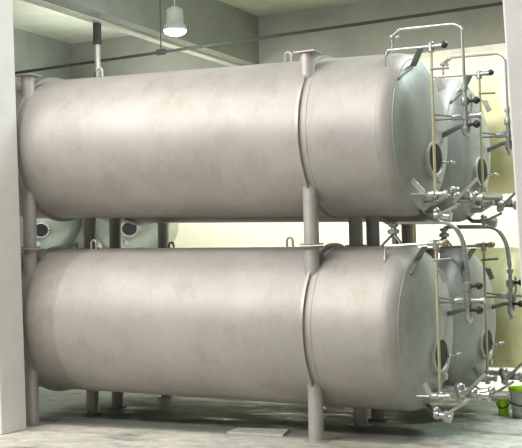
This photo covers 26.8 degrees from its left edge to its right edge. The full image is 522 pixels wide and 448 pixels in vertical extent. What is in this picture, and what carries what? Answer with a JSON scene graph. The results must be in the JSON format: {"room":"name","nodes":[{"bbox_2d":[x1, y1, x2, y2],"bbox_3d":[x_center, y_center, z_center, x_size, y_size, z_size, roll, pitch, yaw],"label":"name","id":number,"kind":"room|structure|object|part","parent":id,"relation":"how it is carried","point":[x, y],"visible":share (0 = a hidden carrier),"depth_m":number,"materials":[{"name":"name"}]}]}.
{"room":"processing plant","nodes":[
{"label":"processing plant","id":0,"kind":"room"},
{"bbox_2d":[13,27,71,83],"bbox_3d":[-9.222,-1.192,22.566,0.300,8.050,17.000,-3,-3,28],"label":"wall","id":1,"kind":"structure","parent":0,"point":[31,50],"depth_m":28.99,"materials":[{"name":"paint"}]},
{"bbox_2d":[12,0,370,43],"bbox_3d":[4.010,-5.936,15.939,30.250,0.250,17.300,-3,-3,28],"label":"ceiling","id":2,"kind":"structure","parent":0,"point":[29,17],"depth_m":27.06,"materials":[{"name":"concrete"}]},
{"bbox_2d":[22,0,258,66],"bbox_3d":[-4.274,-4.806,20.085,0.590,1.270,17.000,-3,-3,28],"label":"ceiling beam","id":3,"kind":"structure","parent":2,"relation":"attached to","point":[206,21],"depth_m":24.54,"materials":[{"name":"concrete"}]},
{"bbox_2d":[93,23,101,76],"bbox_3d":[-3.318,-3.513,22.196,0.170,1.128,0.170,-3,-3,28],"label":"pipe","id":4,"kind":"object","parent":3,"relation":"hanging from","point":[97,42],"visible":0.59,"depth_m":22.14,"materials":[{"name":"metal"}]},
{"bbox_2d":[163,0,186,35],"bbox_3d":[-1.618,-4.491,20.375,0.450,1.991,0.450,-3,-3,28],"label":"pendant lamp","id":5,"kind":"object","parent":2,"relation":"hanging from","point":[174,25],"visible":1,"depth_m":20.20,"materials":[{"name":"white metal"}]},
{"bbox_2d":[164,28,185,35],"bbox_3d":[-1.597,-3.542,20.332,0.430,0.090,0.430,-3,-3,28],"label":"diffuser","id":6,"kind":"object","parent":5,"relation":"attached to","point":[169,31],"depth_m":20.20,"materials":[{"name":"white"}]},
{"bbox_2d":[15,0,502,73],"bbox_3d":[-0.514,-4.446,20.923,13.116,2.083,0.120,-3,-3,28],"label":"conduit","id":7,"kind":"object","parent":2,"relation":"hanging from","point":[160,51],"visible":1,"depth_m":20.58,"materials":[{"name":"grey metal"}]},
{"bbox_3d":[-2.002,-4.411,21.704,0.022,2.016,0.022,1,-3,-40],"label":"hanger rod","id":8,"kind":"part","parent":7,"relation":"part of","materials":[{"name":"grey metal"}]},
{"bbox_2d":[0,367,521,447],"bbox_3d":[1.171,2.140,9.819,30.250,0.200,30.300,-3,-3,28],"label":"floor","id":9,"kind":"structure","parent":0,"point":[147,420],"depth_m":11.68,"materials":[{"name":"concrete"}]},
{"bbox_2d":[0,0,25,434],"bbox_3d":[-3.037,-1.804,11.914,0.778,8.050,0.405,-3,-3,28],"label":"concrete pillar","id":10,"kind":"structure","parent":9,"relation":"on","point":[12,372],"depth_m":11.70,"materials":[{"name":"paint"}]},
{"bbox_2d":[227,428,288,435],"bbox_3d":[0.005,2.115,11.154,0.664,0.020,0.364,-3,-3,28],"label":"board","id":11,"kind":"object","parent":9,"relation":"on","point":[248,431],"visible":1,"depth_m":11.09,"materials":[{"name":"beige wood"}]},
{"bbox_2d":[21,220,508,442],"bbox_3d":[-0.337,1.095,11.606,5.947,2.113,1.672,-3,-3,28],"label":"storage tank","id":12,"kind":"object","parent":9,"relation":"on","point":[333,326],"visible":0.89,"depth_m":10.76,"materials":[{"name":"silver metal"}]},
{"bbox_3d":[-2.564,0.520,12.168,0.148,0.463,0.148,-3,-3,28],"label":"stacking post","id":13,"kind":"part","parent":12,"relation":"part of","materials":[{"name":"silver metal"}]},
{"bbox_3d":[-2.536,1.801,12.111,0.148,0.821,0.148,-3,-3,28],"label":"leg","id":14,"kind":"part","parent":12,"relation":"part of","materials":[{"name":"silver metal"}]},
{"bbox_3d":[-2.527,2.217,12.093,0.230,0.012,0.230,-3,-3,28],"label":"foot plate","id":15,"kind":"part","parent":12,"relation":"part of","materials":[{"name":"silver metal"}]},
{"bbox_3d":[-2.020,1.833,13.094,0.148,0.821,0.148,-3,-3,28],"label":"leg","id":16,"kind":"part","parent":12,"relation":"part of","materials":[{"name":"silver metal"}]},
{"bbox_3d":[-2.011,2.249,13.075,0.230,0.012,0.230,-3,-3,28],"label":"foot plate","id":17,"kind":"part","parent":12,"relation":"part of","materials":[{"name":"silver metal"}]},
{"bbox_2d":[15,23,502,248],"bbox_3d":[-0.377,-0.793,11.689,5.952,2.122,1.672,-3,-3,28],"label":"storage tank","id":18,"kind":"object","parent":12,"relation":"on","point":[310,138],"visible":0.92,"depth_m":10.85,"materials":[{"name":"silver metal"}]},
{"bbox_3d":[-2.608,-1.426,12.255,0.148,0.453,0.148,-3,-3,28],"label":"stacking post","id":19,"kind":"part","parent":18,"relation":"part of","materials":[{"name":"silver metal"}]},
{"bbox_3d":[-2.604,-1.659,12.261,0.220,0.012,0.200,-3,-3,28],"label":"post plate","id":20,"kind":"part","parent":18,"relation":"part of","materials":[{"name":"silver metal"}]},
{"bbox_3d":[-2.579,-0.154,12.198,0.148,0.814,0.148,-3,-3,28],"label":"leg","id":21,"kind":"part","parent":18,"relation":"part of","materials":[{"name":"silver metal"}]},
{"bbox_3d":[-2.570,0.259,12.180,0.236,0.012,0.236,-3,-3,28],"label":"foot plate","id":22,"kind":"part","parent":18,"relation":"part of","materials":[{"name":"silver metal"}]},
{"bbox_3d":[-2.063,-0.121,13.181,0.148,0.814,0.148,-3,-3,28],"label":"leg","id":23,"kind":"part","parent":18,"relation":"part of","materials":[{"name":"silver metal"}]},
{"bbox_3d":[0.453,-1.434,10.647,0.148,0.453,0.148,-3,-3,28],"label":"stacking post","id":24,"kind":"part","parent":18,"relation":"part of","materials":[{"name":"silver metal"}]},
{"bbox_3d":[0.457,-1.666,10.653,0.220,0.012,0.200,-3,-3,28],"label":"post plate","id":25,"kind":"part","parent":18,"relation":"part of","materials":[{"name":"silver metal"}]},
{"bbox_3d":[0.481,-0.190,10.591,0.148,0.757,0.148,-3,-3,28],"label":"leg","id":26,"kind":"part","parent":18,"relation":"part of","materials":[{"name":"silver metal"}]},
{"bbox_3d":[0.489,0.194,10.574,0.236,0.012,0.236,-3,-3,28],"label":"foot plate","id":27,"kind":"part","parent":18,"relation":"part of","materials":[{"name":"silver metal"}]},
{"bbox_3d":[0.997,-0.158,11.574,0.148,0.757,0.148,-3,-3,28],"label":"leg","id":28,"kind":"part","parent":18,"relation":"part of","materials":[{"name":"silver metal"}]},
{"bbox_3d":[1.461,-0.350,10.200,0.153,0.160,0.010,-3,-3,28],"label":"cock lever","id":29,"kind":"part","parent":18,"relation":"part of","materials":[{"name":"metal"}]},
{"bbox_3d":[1.653,-0.625,10.549,0.077,0.354,0.467,-3,-3,28],"label":"manhole frame","id":30,"kind":"part","parent":18,"relation":"part of","materials":[{"name":"silver metal"}]},
{"bbox_3d":[1.652,-1.313,10.188,0.125,0.142,0.016,-3,-3,28],"label":"gauge bracket plate","id":31,"kind":"part","parent":18,"relation":"part of","materials":[{"name":"metal"}]},
{"bbox_3d":[1.714,-1.055,10.571,0.327,0.075,0.020,-2,-3,19],"label":"valve rod","id":32,"kind":"part","parent":18,"relation":"part of","materials":[{"name":"metal"}]},
{"bbox_3d":[1.724,-1.008,10.564,0.304,0.020,0.020,-2,-3,18],"label":"valve rod","id":33,"kind":"part","parent":18,"relation":"part of","materials":[{"name":"metal"}]},
{"bbox_3d":[1.703,-1.668,10.173,0.065,0.068,0.067,-3,-3,28],"label":"gauge knob","id":34,"kind":"part","parent":18,"relation":"part of","materials":[{"name":"black plastic"}]},
{"bbox_3d":[1.715,-0.116,10.172,0.233,0.116,0.010,-3,-3,28],"label":"off lever","id":35,"kind":"part","parent":18,"relation":"part of","materials":[{"name":"metal"}]},
{"bbox_3d":[1.933,-0.312,10.369,0.260,0.236,0.010,-3,-3,28],"label":"drain lever","id":36,"kind":"part","parent":18,"relation":"part of","materials":[{"name":"metal"}]},
{"bbox_3d":[2.012,-0.946,10.405,0.166,0.076,0.073,-3,-3,40],"label":"manifold knob","id":37,"kind":"part","parent":18,"relation":"part of","materials":[{"name":"black plastic"}]},
{"bbox_3d":[2.012,-1.175,10.424,0.158,0.072,0.071,-3,-3,28],"label":"manifold knob","id":38,"kind":"part","parent":18,"relation":"part of","materials":[{"name":"black plastic"}]},
{"bbox_3d":[0.495,0.457,10.563,0.148,0.467,0.148,-3,-3,28],"label":"stacking post","id":39,"kind":"part","parent":12,"relation":"part of","materials":[{"name":"silver metal"}]},
{"bbox_3d":[0.523,1.700,10.507,0.148,0.743,0.148,-3,-3,28],"label":"leg","id":40,"kind":"part","parent":12,"relation":"part of","materials":[{"name":"silver metal"}]},
{"bbox_3d":[0.531,2.078,10.490,0.230,0.012,0.230,-3,-3,28],"label":"foot plate","id":41,"kind":"part","parent":12,"relation":"part of","materials":[{"name":"silver metal"}]},
{"bbox_3d":[1.039,1.733,11.489,0.148,0.743,0.148,-3,-3,28],"label":"leg","id":42,"kind":"part","parent":12,"relation":"part of","materials":[{"name":"silver metal"}]},
{"bbox_3d":[1.047,2.110,11.473,0.230,0.012,0.230,-3,-3,28],"label":"foot plate","id":43,"kind":"part","parent":12,"relation":"part of","materials":[{"name":"silver metal"}]},
{"bbox_3d":[1.537,1.525,10.099,0.097,0.132,0.010,-3,-3,28],"label":"cock lever","id":44,"kind":"part","parent":12,"relation":"part of","materials":[{"name":"metal"}]},
{"bbox_3d":[1.695,1.255,10.465,0.077,0.354,0.467,-3,-3,28],"label":"manhole frame","id":45,"kind":"part","parent":12,"relation":"part of","materials":[{"name":"silver metal"}]},
{"bbox_3d":[1.676,0.477,10.117,0.111,0.140,0.016,-3,-3,28],"label":"gauge bracket plate","id":46,"kind":"part","parent":12,"relation":"part of","materials":[{"name":"metal"}]},
{"bbox_3d":[1.703,0.168,10.113,0.065,0.068,0.067,-3,-3,28],"label":"gauge knob","id":47,"kind":"part","parent":12,"relation":"part of","materials":[{"name":"gold metal"}]},
{"bbox_3d":[1.726,0.706,10.506,0.327,0.075,0.020,-2,-3,19],"label":"valve rod","id":48,"kind":"part","parent":12,"relation":"part of","materials":[{"name":"metal"}]},
{"bbox_3d":[1.736,0.753,10.500,0.304,0.020,0.020,-2,-3,18],"label":"valve rod","id":49,"kind":"part","parent":12,"relation":"part of","materials":[{"name":"metal"}]},
{"bbox_3d":[1.803,1.691,10.066,0.265,0.182,0.010,-3,-3,28],"label":"off lever","id":50,"kind":"part","parent":12,"relation":"part of","materials":[{"name":"metal"}]},
{"bbox_3d":[2.002,1.508,10.273,0.242,0.224,0.010,-3,-3,28],"label":"drain lever","id":51,"kind":"part","parent":12,"relation":"part of","materials":[{"name":"metal"}]},
{"bbox_3d":[2.024,0.815,10.341,0.166,0.076,0.073,-3,-3,40],"label":"manifold knob","id":52,"kind":"part","parent":12,"relation":"part of","materials":[{"name":"black plastic"}]},
{"bbox_3d":[2.023,0.585,10.360,0.158,0.072,0.071,-3,-3,28],"label":"manifold knob","id":53,"kind":"part","parent":12,"relation":"part of","materials":[{"name":"black plastic"}]},
{"bbox_2d":[109,225,521,419],"bbox_3d":[0.413,1.145,13.109,5.947,2.113,1.672,-3,-3,28],"label":"storage tank","id":54,"kind":"object","parent":9,"relation":"on","point":[476,343],"visible":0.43,"depth_m":11.79,"materials":[{"name":"silver metal"}]},
{"bbox_3d":[-1.786,1.851,13.614,0.148,0.821,0.148,-3,-3,28],"label":"leg","id":55,"kind":"part","parent":54,"relation":"part of","materials":[{"name":"silver metal"}]},
{"bbox_2d":[98,52,515,247],"bbox_3d":[0.373,-0.743,13.192,5.952,2.122,1.672,-3,-3,28],"label":"storage tank","id":56,"kind":"object","parent":54,"relation":"on","point":[472,156],"visible":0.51,"depth_m":11.97,"materials":[{"name":"silver metal"}]},
{"bbox_3d":[-1.829,-0.103,13.701,0.148,0.814,0.148,-3,-3,28],"label":"leg","id":57,"kind":"part","parent":56,"relation":"part of","materials":[{"name":"silver metal"}]},
{"bbox_3d":[-1.313,-0.071,14.683,0.148,0.814,0.148,-3,-3,28],"label":"leg","id":58,"kind":"part","parent":56,"relation":"part of","materials":[{"name":"silver metal"}]},
{"bbox_3d":[1.231,-0.140,12.094,0.148,0.757,0.148,-3,-3,28],"label":"leg","id":59,"kind":"part","parent":56,"relation":"part of","materials":[{"name":"silver metal"}]},
{"bbox_3d":[1.747,-0.107,13.076,0.148,0.757,0.148,-3,-3,28],"label":"leg","id":60,"kind":"part","parent":56,"relation":"part of","materials":[{"name":"silver metal"}]},
{"bbox_3d":[2.403,-0.575,12.052,0.077,0.354,0.467,-3,-3,28],"label":"manhole frame","id":61,"kind":"part","parent":56,"relation":"part of","materials":[{"name":"silver metal"}]},
{"bbox_3d":[2.402,-1.262,11.691,0.125,0.142,0.016,-3,-3,28],"label":"gauge bracket plate","id":62,"kind":"part","parent":56,"relation":"part of","materials":[{"name":"metal"}]},
{"bbox_3d":[2.454,-1.618,11.675,0.065,0.068,0.067,-3,-3,28],"label":"gauge knob","id":63,"kind":"part","parent":56,"relation":"part of","materials":[{"name":"black plastic"}]},
{"bbox_3d":[2.465,-0.066,11.675,0.233,0.116,0.010,-3,-3,28],"label":"off lever","id":64,"kind":"part","parent":56,"relation":"part of","materials":[{"name":"metal"}]},
{"bbox_3d":[2.683,-0.262,11.872,0.260,0.236,0.010,-3,-3,28],"label":"drain lever","id":65,"kind":"part","parent":56,"relation":"part of","materials":[{"name":"metal"}]},
{"bbox_3d":[1.273,1.751,12.010,0.148,0.743,0.148,-3,-3,28],"label":"leg","id":66,"kind":"part","parent":54,"relation":"part of","materials":[{"name":"silver metal"}]},
{"bbox_3d":[1.281,2.128,11.993,0.230,0.012,0.230,-3,-3,28],"label":"foot plate","id":67,"kind":"part","parent":54,"relation":"part of","materials":[{"name":"silver metal"}]},
{"bbox_3d":[2.287,1.575,11.601,0.097,0.132,0.010,-3,-3,28],"label":"cock lever","id":68,"kind":"part","parent":54,"relation":"part of","materials":[{"name":"metal"}]},
{"bbox_3d":[2.445,1.306,11.968,0.077,0.354,0.467,-3,-3,28],"label":"manhole frame","id":69,"kind":"part","parent":54,"relation":"part of","materials":[{"name":"silver metal"}]},
{"bbox_3d":[2.426,0.527,11.620,0.111,0.140,0.016,-3,-3,28],"label":"gauge bracket plate","id":70,"kind":"part","parent":54,"relation":"part of","materials":[{"name":"metal"}]},
{"bbox_3d":[2.553,1.741,11.569,0.265,0.182,0.010,-3,-3,28],"label":"off lever","id":71,"kind":"part","parent":54,"relation":"part of","materials":[{"name":"metal"}]},
{"bbox_3d":[2.752,1.558,11.776,0.242,0.224,0.010,-3,-3,28],"label":"drain lever","id":72,"kind":"part","parent":54,"relation":"part of","materials":[{"name":"metal"}]},
{"bbox_3d":[2.774,0.865,11.844,0.166,0.076,0.073,-3,-3,40],"label":"manifold knob","id":73,"kind":"part","parent":54,"relation":"part of","materials":[{"name":"black plastic"}]},
{"bbox_3d":[2.774,0.636,11.863,0.158,0.072,0.071,-3,-3,28],"label":"manifold knob","id":74,"kind":"part","parent":54,"relation":"part of","materials":[{"name":"black plastic"}]},
{"bbox_2d":[467,247,521,367],"bbox_3d":[2.381,1.240,14.264,2.599,1.940,1.520,-3,-3,28],"label":"tank","id":75,"kind":"object","parent":9,"relation":"on","point":[509,354],"visible":0.1,"depth_m":13.29,"materials":[{"name":"metal"}]},
{"bbox_2d":[414,74,514,242],"bbox_3d":[2.335,-0.828,14.357,2.599,2.200,1.520,-3,-3,28],"label":"tank","id":76,"kind":"object","parent":75,"relation":"on","point":[501,163],"visible":0.06,"depth_m":13.39,"materials":[{"name":"metal"}]},
{"bbox_3d":[1.980,-0.186,14.522,0.138,0.924,0.140,-3,-3,28],"label":"leg","id":77,"kind":"part","parent":76,"relation":"part of","materials":[{"name":"grey metal"}]},
{"bbox_2d":[496,397,509,415],"bbox_3d":[2.676,2.006,12.066,0.159,0.200,0.151,-3,-3,28],"label":"bucket","id":78,"kind":"object","parent":9,"relation":"on","point":[503,405],"visible":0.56,"depth_m":12.01,"materials":[{"name":"plastic"}]},
{"bbox_3d":[2.659,1.992,12.036,0.159,0.072,0.083,-3,-3,28],"label":"handle","id":79,"kind":"part","parent":78,"relation":"part of","materials":[{"name":"black plastic"}]},
{"bbox_2d":[503,0,521,288],"bbox_3d":[2.080,-2.116,7.447,1.097,8.050,0.500,-3,-3,28],"label":"concrete pillar","id":80,"kind":"structure","parent":9,"relation":"on","point":[512,9],"depth_m":7.32,"materials":[{"name":"paint"}]},
{"bbox_2d":[508,385,521,418],"bbox_3d":[2.868,1.928,11.868,0.378,0.330,0.368,-3,-3,28],"label":"bucket","id":81,"kind":"object","parent":9,"relation":"on","point":[515,391],"visible":0.91,"depth_m":11.78,"materials":[{"name":"white plastic"}]},
{"bbox_3d":[2.867,1.785,11.878,0.360,0.043,0.360,-3,-3,28],"label":"lid","id":82,"kind":"part","parent":81,"relation":"part of","materials":[{"name":"plastic"}]},
{"bbox_3d":[-4.588,1.911,24.860,1.600,1.850,5.022,-1,-3,-2],"label":"tank","id":83,"kind":"object","parent":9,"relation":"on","visible":0},
{"bbox_2d":[19,216,98,250],"bbox_3d":[-4.630,0.049,24.943,1.600,1.880,5.022,-1,-3,-2],"label":"tank","id":84,"kind":"object","parent":83,"relation":"on","point":[50,233],"visible":0.34,"depth_m":22.63,"materials":[{"name":"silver metal"}]},
{"bbox_3d":[-4.530,0.130,22.550,0.372,0.336,0.090,-1,-3,-2],"label":"manhole frame","id":85,"kind":"part","parent":84,"relation":"part of","materials":[{"name":"metal"}]},
{"bbox_3d":[-2.644,1.823,23.841,1.600,1.850,5.022,-1,-3,-2],"label":"tank","id":86,"kind":"object","parent":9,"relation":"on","visible":0},
{"bbox_2d":[96,218,177,247],"bbox_3d":[-2.684,-0.014,23.923,1.600,1.827,5.022,-1,-3,-2],"label":"tank","id":87,"kind":"object","parent":86,"relation":"on","point":[132,236],"visible":0.33,"depth_m":21.59,"materials":[{"name":"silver metal"}]},
{"bbox_3d":[-2.585,0.094,21.529,0.372,0.336,0.090,-1,-3,-2],"label":"manhole frame","id":88,"kind":"part","parent":87,"relation":"part of","materials":[{"name":"metal"}]},
{"bbox_2d":[72,0,504,78],"bbox_3d":[8.054,-1.543,23.275,30.250,8.050,0.300,-3,-3,28],"label":"wall","id":89,"kind":"structure","parent":0,"point":[482,26],"depth_m":26.41,"materials":[{"name":"paint"}]},
{"bbox_2d":[98,48,518,248],"bbox_3d":[8.122,-0.790,23.017,29.950,6.520,0.050,-3,-3,28],"label":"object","id":90,"kind":"structure","parent":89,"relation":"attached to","point":[259,234],"depth_m":26.14,"materials":[{"name":"beige paint"}]},
{"bbox_2d":[408,43,505,57],"bbox_3d":[8.037,-4.102,23.142,29.950,0.110,0.100,-3,-3,28],"label":"trim","id":91,"kind":"structure","parent":89,"relation":"attached to","point":[502,45],"depth_m":24.86,"materials":[{"name":"paint"}]}
]}

